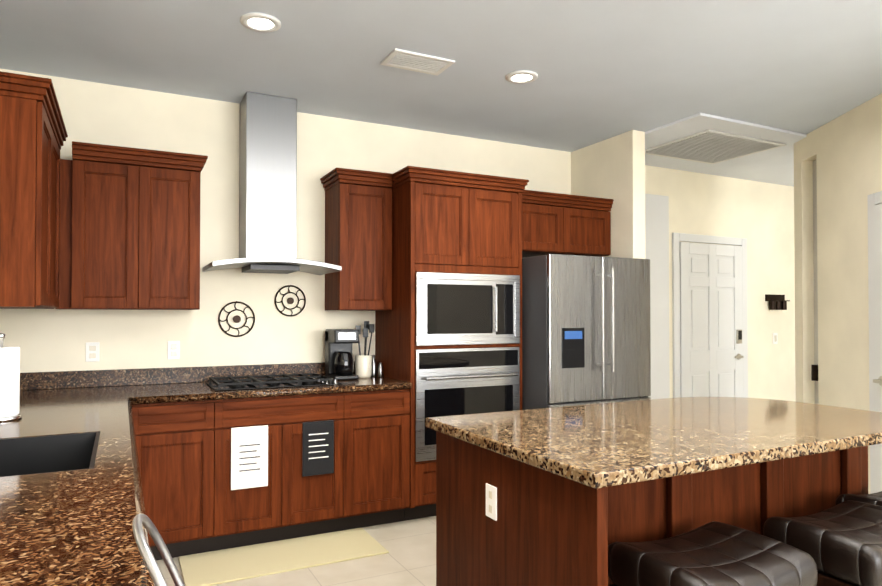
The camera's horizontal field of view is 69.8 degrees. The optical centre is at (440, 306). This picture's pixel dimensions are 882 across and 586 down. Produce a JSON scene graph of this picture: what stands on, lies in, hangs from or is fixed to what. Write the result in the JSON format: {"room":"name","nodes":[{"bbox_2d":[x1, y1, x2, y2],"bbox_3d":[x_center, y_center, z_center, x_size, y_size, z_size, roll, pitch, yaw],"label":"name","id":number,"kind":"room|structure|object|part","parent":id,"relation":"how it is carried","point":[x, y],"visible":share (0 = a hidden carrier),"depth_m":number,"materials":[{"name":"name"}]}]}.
{"room":"kitchen","nodes":[
{"label":"kitchen","id":0,"kind":"room"},
{"bbox_2d":[154,516,435,585],"bbox_3d":[3.009,1.413,1.856,8.900,0.100,8.500,0,-1,-27],"label":"floor","id":1,"kind":"structure","parent":0,"point":[409,559],"depth_m":3.36,"materials":[{"name":"tile"}]},
{"bbox_2d":[132,514,184,585],"bbox_3d":[-0.317,0.858,1.153,0.449,0.992,0.395,0,-1,-27],"label":"metal stool","id":2,"kind":"object","parent":1,"relation":"on","point":[152,566],"visible":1,"depth_m":1.07,"materials":[{"name":"metal"}]},
{"bbox_2d":[132,399,227,559],"bbox_3d":[-1.601,0.956,3.686,0.566,0.868,0.631,0,-1,-27],"label":"base cabinet","id":3,"kind":"object","parent":1,"relation":"on","point":[194,503],"depth_m":3.45,"materials":[{"name":"brown wood"}]},
{"bbox_2d":[178,528,388,585],"bbox_3d":[-0.870,1.381,3.520,1.065,0.012,0.455,0,-1,-27],"label":"mat","id":4,"kind":"object","parent":1,"relation":"on","point":[210,568],"visible":0.96,"depth_m":3.48,"materials":[{"name":"beige fabric"}]},
{"bbox_2d":[228,392,355,548],"bbox_3d":[-1.067,0.960,3.957,0.868,0.868,0.631,0,-1,-27],"label":"base cabinet","id":5,"kind":"object","parent":1,"relation":"on","point":[292,505],"depth_m":3.72,"materials":[{"name":"brown wood"}]},
{"bbox_2d":[231,425,267,489],"bbox_3d":[-1.086,0.854,3.588,0.205,0.348,0.013,0,-1,-27],"label":"dish towel","id":6,"kind":"object","parent":5,"relation":"hanging from","point":[249,457],"depth_m":3.58,"materials":[{"name":"white fabric"}]},
{"bbox_2d":[239,444,259,471],"bbox_3d":[-1.083,0.855,3.582,0.115,0.147,0.001,0,-1,-27],"label":"print","id":7,"kind":"object","parent":6,"relation":"attached to","point":[249,454],"depth_m":3.58,"materials":[{"name":"grey"}]},
{"bbox_2d":[302,420,333,476],"bbox_3d":[-0.731,0.842,3.768,0.190,0.318,0.013,0,-1,-27],"label":"dish towel","id":8,"kind":"object","parent":5,"relation":"hanging from","point":[318,436],"depth_m":3.76,"materials":[{"name":"black fabric"}]},
{"bbox_2d":[309,433,327,458],"bbox_3d":[-0.728,0.827,3.762,0.120,0.147,0.001,0,-1,-27],"label":"print","id":9,"kind":"object","parent":8,"relation":"attached to","point":[318,442],"depth_m":3.76,"materials":[{"name":"white paint"}]},
{"bbox_2d":[356,389,409,527],"bbox_3d":[-0.563,0.963,4.212,0.499,0.868,0.631,0,-1,-27],"label":"base cabinet","id":10,"kind":"object","parent":1,"relation":"on","point":[382,416],"depth_m":3.98,"materials":[{"name":"brown wood"}]},
{"bbox_2d":[375,166,528,520],"bbox_3d":[0.054,0.255,4.516,0.932,2.294,0.666,0,-1,-27],"label":"tall cabinet","id":11,"kind":"object","parent":1,"relation":"on","point":[445,221],"visible":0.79,"depth_m":4.22,"materials":[{"name":"brown wood"}]},
{"bbox_3d":[0.054,-0.848,4.532,0.932,0.088,0.666,0,-1,-27],"label":"crown","id":12,"kind":"part","parent":11,"relation":"part of","materials":[{"name":"brown wood"}]},
{"bbox_2d":[416,272,519,345],"bbox_3d":[0.201,0.016,4.229,0.796,0.476,0.048,0,-1,-27],"label":"microwave","id":13,"kind":"object","parent":11,"relation":"in","point":[461,309],"visible":1,"depth_m":4.23,"materials":[{"name":"silver metal"}]},
{"bbox_3d":[0.370,0.017,4.309,0.016,0.306,0.038,0,-1,-27],"label":"handle","id":14,"kind":"part","parent":13,"relation":"part of","materials":[{"name":"silver metal"}]},
{"bbox_2d":[416,347,519,461],"bbox_3d":[0.206,0.636,4.210,0.796,0.718,0.070,0,-1,-27],"label":"wall oven","id":15,"kind":"object","parent":11,"relation":"in","point":[457,381],"visible":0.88,"depth_m":4.20,"materials":[{"name":"silver metal"}]},
{"bbox_3d":[0.209,0.462,4.207,0.696,0.023,0.058,0,-1,-27],"label":"handle","id":16,"kind":"part","parent":15,"relation":"part of","materials":[{"name":"silver metal"}]},
{"bbox_2d":[522,254,650,409],"bbox_3d":[0.935,0.530,4.759,0.909,1.750,0.965,0,-1,-27],"label":"refrigerator","id":17,"kind":"object","parent":1,"relation":"on","point":[586,335],"visible":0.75,"depth_m":4.35,"materials":[{"name":"grey metal"}]},
{"bbox_2d":[436,433,867,585],"bbox_3d":[0.997,0.940,2.578,1.793,0.868,0.996,0,-1,-27],"label":"kitchen island","id":18,"kind":"object","parent":1,"relation":"on","point":[561,496],"depth_m":2.23,"materials":[{"name":"wood"}]},
{"bbox_2d":[486,483,496,520],"bbox_3d":[0.176,0.686,2.224,0.007,0.115,0.070,0,-1,-27],"label":"outlet","id":19,"kind":"object","parent":18,"relation":"attached to","point":[491,488],"depth_m":2.22,"materials":[{"name":"white plastic"}]},
{"bbox_2d":[425,397,881,492],"bbox_3d":[1.005,0.482,2.589,1.865,0.041,1.064,0,-1,-27],"label":"island countertop","id":20,"kind":"structure","parent":18,"relation":"on","point":[604,445],"depth_m":2.28,"materials":[{"name":"brown stone"}]},
{"bbox_2d":[608,521,817,585],"bbox_3d":[0.803,1.041,1.898,0.569,0.651,0.470,0,-1,-27],"label":"bar stool","id":21,"kind":"object","parent":1,"relation":"on","point":[714,553],"visible":0.98,"depth_m":1.84,"materials":[{"name":"black leather"}]},
{"bbox_2d":[763,500,881,585],"bbox_3d":[1.419,1.045,2.143,0.569,0.651,0.470,0,-1,-27],"label":"bar stool","id":22,"kind":"object","parent":1,"relation":"on","point":[841,544],"visible":0.92,"depth_m":2.03,"materials":[{"name":"black leather"}]},
{"bbox_2d":[835,491,881,505],"bbox_3d":[1.847,1.049,2.427,0.569,0.651,0.470,0,-1,-27],"label":"bar stool","id":23,"kind":"object","parent":1,"relation":"on","point":[874,498],"visible":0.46,"depth_m":2.44,"materials":[{"name":"black leather"}]},
{"bbox_3d":[-0.911,0.918,1.074,0.631,0.868,4.638,0,-1,-27],"label":"base cabinet","id":24,"kind":"object","parent":1,"relation":"on","visible":0},
{"bbox_2d":[0,369,153,585],"bbox_3d":[-1.024,0.416,1.370,0.688,0.139,5.295,0,-1,-27],"label":"countertop","id":25,"kind":"structure","parent":24,"relation":"on","point":[69,528],"depth_m":1.49,"materials":[{"name":"stone"}]},
{"bbox_2d":[0,333,21,421],"bbox_3d":[-1.812,0.286,2.601,0.150,0.355,0.150,0,-1,-27],"label":"paper towel holder","id":26,"kind":"object","parent":25,"relation":"on","point":[9,383],"visible":1,"depth_m":2.57,"materials":[{"name":"white paper"}]},
{"bbox_2d":[0,432,99,476],"bbox_3d":[-1.321,0.562,1.949,0.458,0.210,0.638,0,-1,-27],"label":"sink","id":27,"kind":"object","parent":25,"relation":"in","point":[42,454],"visible":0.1,"depth_m":2.25,"materials":[{"name":"black metal"}]},
{"bbox_2d":[128,361,411,403],"bbox_3d":[-1.048,0.453,3.957,1.604,0.139,0.658,0,-1,-27],"label":"countertop","id":28,"kind":"structure","parent":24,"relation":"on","point":[177,384],"depth_m":3.93,"materials":[{"name":"stone"}]},
{"bbox_2d":[206,373,341,390],"bbox_3d":[-1.050,0.464,3.960,0.750,0.038,0.470,0,-1,-27],"label":"cooktop","id":29,"kind":"object","parent":28,"relation":"in","point":[271,381],"visible":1,"depth_m":3.87,"materials":[{"name":"black metal"}]},
{"bbox_2d":[325,329,358,379],"bbox_3d":[-0.674,0.321,4.292,0.170,0.334,0.232,0,-1,-27],"label":"coffee maker","id":30,"kind":"object","parent":28,"relation":"on","point":[339,362],"visible":0.96,"depth_m":4.22,"materials":[{"name":"black plastic"}]},
{"bbox_3d":[-0.622,0.195,4.191,0.120,0.045,0.002,0,-1,-27],"label":"panel","id":31,"kind":"part","parent":30,"relation":"part of","materials":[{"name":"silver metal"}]},
{"bbox_2d":[355,321,373,377],"bbox_3d":[-0.534,0.294,4.393,0.126,0.389,0.116,0,-1,-27],"label":"utensil crock","id":32,"kind":"object","parent":28,"relation":"on","point":[363,365],"visible":0.94,"depth_m":4.35,"materials":[{"name":"beige ceramic"}]},
{"bbox_2d":[355,354,371,377],"bbox_3d":[-0.538,0.411,4.389,0.116,0.155,0.116,0,-1,-27],"label":"jar","id":33,"kind":"object","parent":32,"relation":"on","point":[363,362],"depth_m":4.34,"materials":[{"name":"beige ceramic"}]},
{"bbox_2d":[371,355,375,375],"bbox_3d":[-0.476,0.415,4.465,0.048,0.150,0.047,0,-1,-27],"label":"bottle","id":34,"kind":"object","parent":28,"relation":"on","point":[374,368],"depth_m":4.44,"materials":[{"name":"silver metal"}]},
{"bbox_2d":[375,361,382,376],"bbox_3d":[-0.422,0.439,4.414,0.040,0.100,0.039,0,-1,-27],"label":"bottle","id":35,"kind":"object","parent":28,"relation":"on","point":[380,367],"depth_m":4.40,"materials":[{"name":"silver metal"}]},
{"bbox_2d":[0,68,795,401],"bbox_3d":[1.205,0.042,5.545,8.800,2.750,0.120,0,-1,-27],"label":"wall","id":36,"kind":"structure","parent":0,"point":[758,216],"depth_m":4.35,"materials":[{"name":"paint"}]},
{"bbox_2d":[86,342,98,361],"bbox_3d":[-2.093,0.271,3.797,0.072,0.115,0.008,0,-1,-27],"label":"electrical outlet","id":37,"kind":"object","parent":36,"relation":"attached to","point":[92,351],"visible":1,"depth_m":3.79,"materials":[{"name":"white plastic"}]},
{"bbox_2d":[55,141,207,309],"bbox_3d":[-1.816,-0.442,3.743,0.776,0.914,0.371,0,-1,-27],"label":"upper cabinet","id":38,"kind":"object","parent":36,"relation":"attached to","point":[129,237],"visible":1,"depth_m":3.60,"materials":[{"name":"brown wood"}]},
{"bbox_3d":[-1.782,-0.854,3.766,0.701,0.088,0.371,0,-1,-27],"label":"crown","id":39,"kind":"part","parent":38,"relation":"part of","materials":[{"name":"brown wood"}]},
{"bbox_2d":[167,341,179,358],"bbox_3d":[-1.692,0.274,4.001,0.072,0.115,0.008,0,-1,-27],"label":"electrical outlet","id":40,"kind":"object","parent":36,"relation":"attached to","point":[173,349],"visible":1,"depth_m":4.00,"materials":[{"name":"white plastic"}]},
{"bbox_2d":[20,361,354,389],"bbox_3d":[-0.308,0.401,1.734,2.294,0.100,5.295,0,-1,-27],"label":"backsplash","id":41,"kind":"structure","parent":36,"relation":"attached to","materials":[{"name":"stone"}]},
{"bbox_2d":[218,301,254,336],"bbox_3d":[-1.348,0.081,4.172,0.234,0.236,0.017,0,-1,-27],"label":"wall art","id":42,"kind":"object","parent":36,"relation":"attached to","point":[236,318],"visible":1,"depth_m":4.16,"materials":[{"name":"brown metal"}]},
{"bbox_2d":[202,92,341,274],"bbox_3d":[-1.085,-0.789,4.046,0.776,1.127,0.501,0,-1,-27],"label":"range hood","id":43,"kind":"object","parent":36,"relation":"attached to","point":[267,183],"visible":1,"depth_m":4.03,"materials":[{"name":"silver metal"}]},
{"bbox_2d":[275,285,305,315],"bbox_3d":[-1.033,-0.042,4.334,0.215,0.216,0.017,0,-1,-27],"label":"wall art","id":44,"kind":"object","parent":36,"relation":"attached to","point":[290,300],"visible":1,"depth_m":4.33,"materials":[{"name":"brown metal"}]},
{"bbox_2d":[320,168,392,310],"bbox_3d":[-0.584,-0.440,4.367,0.410,0.929,0.371,0,-1,-27],"label":"upper cabinet","id":45,"kind":"object","parent":36,"relation":"attached to","point":[358,226],"visible":0.96,"depth_m":4.25,"materials":[{"name":"brown wood"}]},
{"bbox_3d":[-0.584,-0.860,4.373,0.410,0.088,0.371,0,-1,-27],"label":"crown","id":46,"kind":"part","parent":45,"relation":"part of","materials":[{"name":"brown wood"}]},
{"bbox_2d":[522,190,613,257],"bbox_3d":[0.825,-0.626,4.995,0.927,0.439,0.531,0,-1,-27],"label":"upper cabinet","id":47,"kind":"object","parent":36,"relation":"attached to","point":[559,223],"visible":0.69,"depth_m":4.80,"materials":[{"name":"brown wood"}]},
{"bbox_3d":[0.825,-0.801,4.997,0.927,0.088,0.531,0,-1,-27],"label":"crown","id":48,"kind":"part","parent":47,"relation":"part of","materials":[{"name":"brown wood"}]},
{"bbox_2d":[645,194,669,399],"bbox_3d":[1.997,0.191,5.860,0.300,2.460,0.029,0,-1,-27],"label":"trim","id":49,"kind":"structure","parent":36,"relation":"attached to","point":[657,230],"depth_m":5.86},
{"bbox_2d":[672,233,747,397],"bbox_3d":[2.663,0.364,6.158,1.026,2.123,0.095,0,-1,-27],"label":"door frame","id":50,"kind":"structure","parent":36,"relation":"in","point":[684,237],"depth_m":6.04,"materials":[{"name":"white wood"}]},
{"bbox_2d":[679,242,742,397],"bbox_3d":[2.649,0.406,6.185,0.860,2.040,0.033,0,-1,-27],"label":"entry door","id":51,"kind":"structure","parent":50,"relation":"attached to","point":[711,316],"depth_m":6.16,"materials":[{"name":"white wood"}]},
{"bbox_2d":[738,331,741,339],"bbox_3d":[2.988,0.283,6.314,0.048,0.090,0.002,0,-1,-27],"label":"pad","id":52,"kind":"object","parent":51,"relation":"attached to","point":[739,335],"visible":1,"depth_m":6.31,"materials":[{"name":"black plastic"}]},
{"bbox_3d":[2.955,0.377,6.287,0.148,0.300,0.062,0,-1,-27],"label":"handle","id":53,"kind":"part","parent":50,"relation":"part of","materials":[{"name":"grey metal"}]},
{"bbox_2d":[773,333,777,343],"bbox_3d":[3.509,0.332,6.635,0.072,0.115,0.010,0,-1,-27],"label":"light switch","id":54,"kind":"object","parent":36,"relation":"attached to","point":[775,338],"visible":1,"depth_m":6.63,"materials":[{"name":"white plastic"}]},
{"bbox_2d":[765,294,789,309],"bbox_3d":[3.522,-0.048,6.614,0.300,0.160,0.069,0,-1,-27],"label":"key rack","id":55,"kind":"object","parent":36,"relation":"attached to","point":[777,302],"visible":1,"depth_m":6.59,"materials":[{"name":"brown metal"}]},
{"bbox_2d":[0,0,881,151],"bbox_3d":[3.009,-1.436,1.897,8.900,0.100,8.500,0,-1,-27],"label":"ceiling","id":56,"kind":"structure","parent":0,"point":[605,69],"depth_m":3.46,"materials":[{"name":"paint"}]},
{"bbox_2d":[240,12,280,31],"bbox_3d":[-0.866,-1.363,3.037,0.190,0.011,0.190,0,-1,-27],"label":"recessed light","id":57,"kind":"object","parent":56,"relation":"in","point":[260,22],"visible":1,"depth_m":3.03,"materials":[{"name":"beige"}]},
{"bbox_2d":[380,48,454,75],"bbox_3d":[-0.131,-1.356,3.511,0.360,0.017,0.220,0,-1,-27],"label":"ceiling vent","id":58,"kind":"object","parent":56,"relation":"in","point":[414,61],"visible":1,"depth_m":3.49,"materials":[{"name":"grey metal"}]},
{"bbox_2d":[506,70,537,83],"bbox_3d":[0.476,-1.353,3.729,0.190,0.011,0.190,0,-1,-27],"label":"recessed light","id":59,"kind":"object","parent":56,"relation":"in","point":[522,76],"visible":1,"depth_m":3.72,"materials":[{"name":"beige"}]},
{"bbox_2d":[645,129,785,163],"bbox_3d":[2.234,-1.310,5.236,0.900,0.022,0.720,0,-1,-27],"label":"ceiling vent","id":60,"kind":"object","parent":56,"relation":"in","point":[708,146],"visible":0.9,"depth_m":5.18,"materials":[{"name":"grey metal"}]},
{"bbox_2d":[571,130,645,258],"bbox_3d":[1.343,0.036,5.133,0.125,2.749,0.737,0,-1,-27],"label":"wall","id":61,"kind":"structure","parent":0,"point":[613,168],"depth_m":4.91,"materials":[{"name":"paint"}]},
{"bbox_2d":[645,113,818,403],"bbox_3d":[3.427,-0.214,5.810,4.200,2.229,1.421,0,-1,-27],"label":"wall","id":62,"kind":"structure","parent":0,"point":[774,166],"depth_m":5.02,"materials":[{"name":"paint"}]},
{"bbox_3d":[3.390,-1.318,5.899,4.200,0.019,1.257,0,-1,-27],"label":"ceiling hall panel","id":63,"kind":"part","parent":62,"relation":"part of","materials":[{"name":"paint"}]},
{"bbox_2d":[811,365,817,380],"bbox_3d":[2.890,0.507,4.864,0.074,0.120,0.061,0,-1,-27],"label":"light switch","id":64,"kind":"object","parent":62,"relation":"attached to","point":[814,372],"visible":0.6,"depth_m":4.84,"materials":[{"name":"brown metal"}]},
{"bbox_2d":[794,93,881,493],"bbox_3d":[2.869,0.014,3.598,0.190,2.749,3.000,0,-1,3],"label":"wall","id":65,"kind":"structure","parent":0,"point":[844,151],"depth_m":4.50,"materials":[{"name":"paint"}]},
{"bbox_2d":[867,191,881,493],"bbox_3d":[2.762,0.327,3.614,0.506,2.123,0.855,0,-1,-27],"label":"door","id":66,"kind":"structure","parent":65,"relation":"in","point":[874,199],"depth_m":4.06,"materials":[{"name":"wood"}]},
{"bbox_3d":[2.726,0.463,3.907,0.124,0.060,0.109,0,-1,-27],"label":"handle","id":67,"kind":"part","parent":66,"relation":"part of","materials":[{"name":"grey metal"}]},
{"bbox_3d":[-0.714,-0.041,-0.135,0.120,2.750,8.278,0,-1,-27],"label":"wall","id":68,"kind":"structure","parent":0,"visible":0},
{"bbox_2d":[0,71,67,308],"bbox_3d":[-2.010,-0.475,2.974,0.371,0.959,0.932,0,-1,-27],"label":"upper cabinet","id":69,"kind":"object","parent":68,"relation":"attached to","point":[33,134],"visible":1,"depth_m":2.65,"materials":[{"name":"brown wood"}]},
{"bbox_3d":[-2.011,-0.910,2.984,0.371,0.088,0.924,0,-1,-27],"label":"crown","id":70,"kind":"part","parent":69,"relation":"part of","materials":[{"name":"brown wood"}]}
]}

